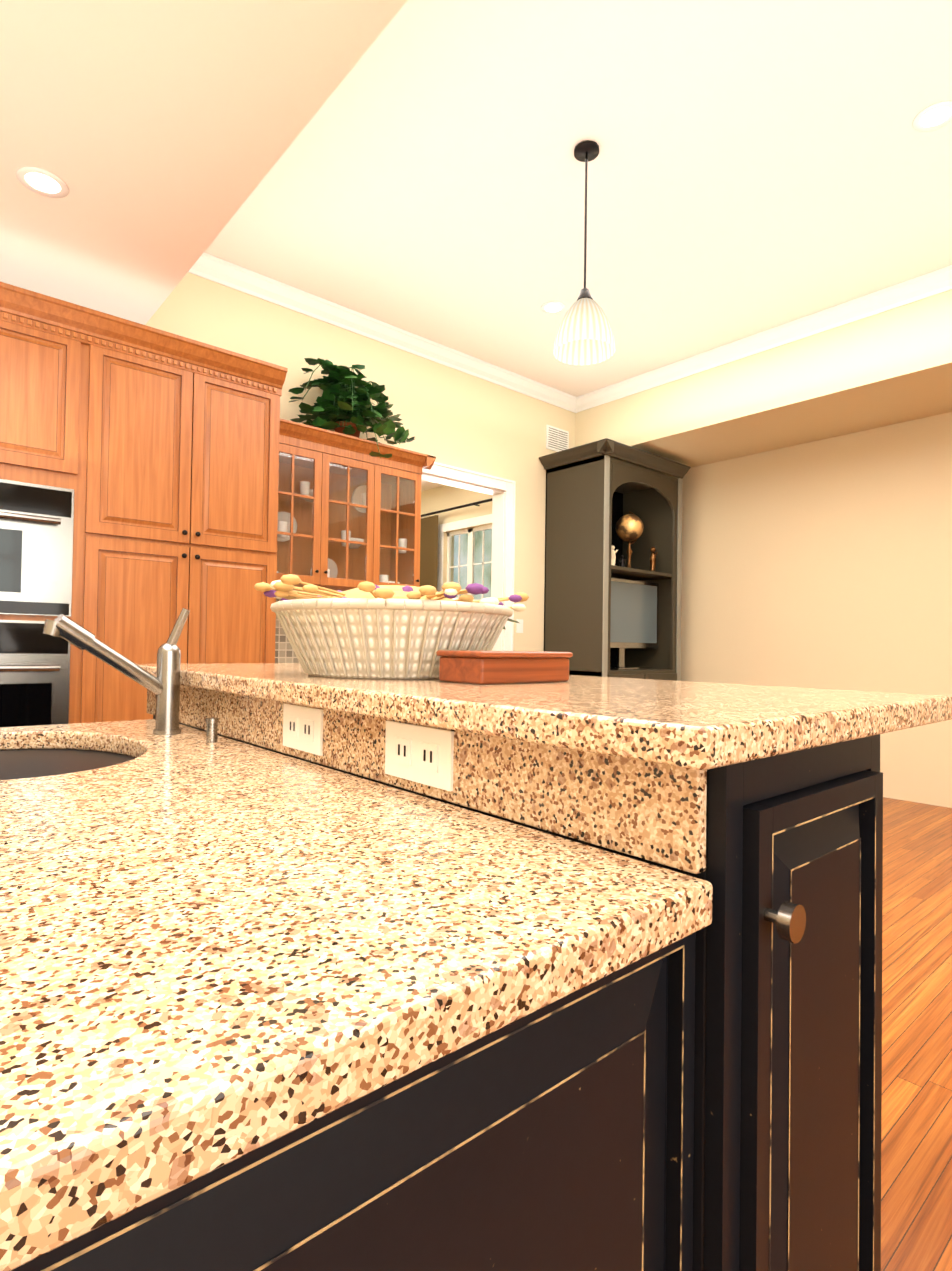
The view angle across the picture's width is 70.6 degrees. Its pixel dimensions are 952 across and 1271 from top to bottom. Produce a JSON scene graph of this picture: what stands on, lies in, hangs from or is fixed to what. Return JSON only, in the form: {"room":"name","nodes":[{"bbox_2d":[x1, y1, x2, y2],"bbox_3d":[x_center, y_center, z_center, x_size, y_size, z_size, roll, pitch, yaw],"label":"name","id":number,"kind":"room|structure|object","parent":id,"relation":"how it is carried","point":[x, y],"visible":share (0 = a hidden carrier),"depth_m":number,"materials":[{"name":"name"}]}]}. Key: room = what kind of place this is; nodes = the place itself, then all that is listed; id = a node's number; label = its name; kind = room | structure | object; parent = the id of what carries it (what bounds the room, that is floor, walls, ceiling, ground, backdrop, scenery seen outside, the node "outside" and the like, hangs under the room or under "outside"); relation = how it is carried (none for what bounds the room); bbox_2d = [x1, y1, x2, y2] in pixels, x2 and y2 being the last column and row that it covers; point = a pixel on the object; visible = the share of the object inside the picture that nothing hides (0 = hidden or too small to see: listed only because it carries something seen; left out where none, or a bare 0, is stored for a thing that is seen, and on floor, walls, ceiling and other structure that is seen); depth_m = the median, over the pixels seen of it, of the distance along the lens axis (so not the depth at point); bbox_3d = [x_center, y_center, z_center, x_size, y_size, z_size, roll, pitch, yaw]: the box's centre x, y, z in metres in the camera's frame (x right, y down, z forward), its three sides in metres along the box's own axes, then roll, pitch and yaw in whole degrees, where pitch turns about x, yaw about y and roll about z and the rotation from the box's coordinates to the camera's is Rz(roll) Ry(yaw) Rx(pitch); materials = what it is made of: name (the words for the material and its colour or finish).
{"room":"kitchen","nodes":[
{"label":"kitchen","id":0,"kind":"room"},
{"bbox_2d":[0,0,951,807],"bbox_3d":[-0.377,-0.627,3.425,8.300,3.640,11.350,2,-1,-41],"label":"wall","id":1,"kind":"structure","parent":0,"point":[418,168],"depth_m":3.71,"materials":[{"name":"beige paint"}]},
{"bbox_2d":[16,166,68,197],"bbox_3d":[-1.653,-1.727,2.566,0.170,0.005,0.170,2,-1,-41],"label":"recessed light","id":2,"kind":"object","parent":1,"relation":"attached to","point":[42,182],"visible":1,"depth_m":2.56,"materials":[{"name":"white"}]},
{"bbox_2d":[420,514,437,589],"bbox_3d":[-0.598,-0.065,7.629,0.035,2.550,0.450,2,-1,-41],"label":"curtain","id":3,"kind":"object","parent":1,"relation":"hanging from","point":[429,551],"depth_m":7.56,"materials":[{"name":"brown fabric"}]},
{"bbox_2d":[421,498,491,516],"bbox_3d":[-0.073,-1.371,7.130,0.113,0.027,2.000,2,-1,-41],"label":"curtain rod","id":4,"kind":"object","parent":1,"relation":"hanging from","point":[487,500],"depth_m":7.17,"materials":[{"name":"black metal"}]},
{"bbox_2d":[437,514,491,599],"bbox_3d":[0.033,-0.375,7.085,0.130,1.750,1.400,2,-1,-41],"label":"sunroom window","id":5,"kind":"structure","parent":1,"relation":"in","point":[466,523],"depth_m":7.29,"materials":[{"name":"white wood"}]},
{"bbox_2d":[516,619,522,632],"bbox_3d":[0.388,-0.083,5.972,0.080,0.120,0.006,2,-1,-41],"label":"switch plate","id":6,"kind":"object","parent":1,"relation":"attached to","point":[519,627],"visible":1,"depth_m":5.95,"materials":[{"name":"white plastic"}]},
{"bbox_2d":[541,301,564,313],"bbox_3d":[0.539,-2.289,4.698,0.170,0.005,0.170,2,-1,-41],"label":"recessed light","id":7,"kind":"object","parent":1,"relation":"in","point":[553,307],"visible":1,"depth_m":4.70,"materials":[{"name":"white"}]},
{"bbox_2d":[546,425,568,451],"bbox_3d":[0.765,-1.833,6.299,0.300,0.220,0.016,2,-1,-41],"label":"air vent","id":8,"kind":"object","parent":1,"relation":"in","point":[557,439],"visible":0.94,"depth_m":6.28,"materials":[{"name":"white"}]},
{"bbox_2d":[188,252,951,650],"bbox_3d":[-0.484,-0.580,2.769,6.980,3.520,10.200,2,-1,-41],"label":"trim","id":9,"kind":"structure","parent":1,"relation":"attached to","point":[260,286],"depth_m":5.22,"materials":[{"name":"white wood"}]},
{"bbox_2d":[553,140,614,364],"bbox_3d":[0.520,-1.827,3.195,0.292,0.974,0.292,2,-1,-41],"label":"pendant lamp","id":10,"kind":"object","parent":1,"relation":"hanging from","point":[584,335],"visible":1,"depth_m":3.16,"materials":[{"name":"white glass"}]},
{"bbox_2d":[913,101,951,131],"bbox_3d":[2.035,-2.296,2.977,0.170,0.005,0.170,2,-1,-41],"label":"recessed light","id":11,"kind":"object","parent":1,"relation":"in","point":[935,116],"visible":1,"depth_m":2.98,"materials":[{"name":"white"}]},
{"bbox_2d":[881,797,951,1270],"bbox_3d":[-0.405,1.215,3.394,8.300,0.054,11.350,2,-1,-41],"label":"floor","id":12,"kind":"structure","parent":0,"point":[916,1171],"depth_m":1.99,"materials":[{"name":"brown oak wood"}]},
{"bbox_2d":[0,286,91,726],"bbox_3d":[-2.456,-0.194,3.091,0.994,2.700,0.619,2,-1,-41],"label":"tall cabinet","id":13,"kind":"object","parent":12,"relation":"on","point":[44,341],"depth_m":3.08,"materials":[{"name":"brown wood"}]},
{"bbox_2d":[80,310,283,722],"bbox_3d":[-1.707,-0.172,3.741,0.989,2.700,0.619,2,-1,-41],"label":"tall cabinet","id":14,"kind":"object","parent":12,"relation":"on","point":[139,470],"depth_m":3.46,"materials":[{"name":"brown wood"}]},
{"bbox_2d":[275,418,435,662],"bbox_3d":[-0.858,-0.047,4.480,1.260,2.500,0.617,2,-1,-41],"label":"cabinet","id":15,"kind":"object","parent":12,"relation":"on","point":[349,512],"depth_m":4.55,"materials":[{"name":"brown wood"}]},
{"bbox_2d":[289,358,414,458],"bbox_3d":[-0.773,-1.521,4.552,0.938,0.721,0.575,2,-1,-41],"label":"plant","id":16,"kind":"object","parent":15,"relation":"on","point":[343,405],"visible":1,"depth_m":4.49,"materials":[{"name":"green plant"}]},
{"bbox_2d":[0,672,926,1270],"bbox_3d":[-0.544,0.639,1.250,1.288,1.030,2.008,2,-1,-41],"label":"kitchen island","id":17,"kind":"object","parent":12,"relation":"on","point":[300,970],"depth_m":0.62,"materials":[{"name":"stone"}]},
{"bbox_2d":[43,608,218,742],"bbox_3d":[-0.787,0.084,1.528,0.321,0.314,0.256,2,-1,-41],"label":"faucet","id":18,"kind":"object","parent":17,"relation":"on","point":[168,679],"depth_m":1.62,"materials":[{"name":"silver metal"}]},
{"bbox_2d":[124,664,951,755],"bbox_3d":[-0.153,0.117,1.643,0.805,0.040,2.030,2,-1,-41],"label":"island countertop","id":19,"kind":"structure","parent":17,"relation":"on","point":[694,718],"depth_m":0.93,"materials":[{"name":"beige stone"}]},
{"bbox_2d":[254,574,528,678],"bbox_3d":[-0.185,-0.013,1.614,0.658,0.214,0.591,2,-1,-41],"label":"basket","id":20,"kind":"object","parent":19,"relation":"on","point":[367,630],"visible":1,"depth_m":1.39,"materials":[{"name":"white wicker"}]},
{"bbox_2d":[436,650,572,683],"bbox_3d":[0.061,0.063,1.379,0.260,0.062,0.140,2,-1,-41],"label":"box","id":21,"kind":"object","parent":19,"relation":"on","point":[483,667],"visible":1,"depth_m":1.31,"materials":[{"name":"brown wood"}]},
{"bbox_2d":[539,438,690,680],"bbox_3d":[1.284,-0.176,6.236,1.274,2.880,0.777,2,-1,-41],"label":"hutch","id":22,"kind":"object","parent":12,"relation":"on","point":[613,556],"visible":0.79,"depth_m":6.09,"materials":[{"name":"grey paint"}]},
{"bbox_2d":[587,575,658,669],"bbox_3d":[1.347,-0.100,6.226,1.000,0.829,0.180,2,-1,-41],"label":"tv","id":23,"kind":"object","parent":22,"relation":"on","point":[634,604],"depth_m":6.23,"materials":[{"name":"silver metal"}]},
{"label":"outside","id":24,"kind":"structure","parent":0,"visible":0},
{"bbox_2d":[453,529,491,599],"bbox_3d":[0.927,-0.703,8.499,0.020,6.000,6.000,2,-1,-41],"label":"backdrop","id":25,"kind":"structure","parent":24,"point":[479,575],"depth_m":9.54,"materials":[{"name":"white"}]}
]}

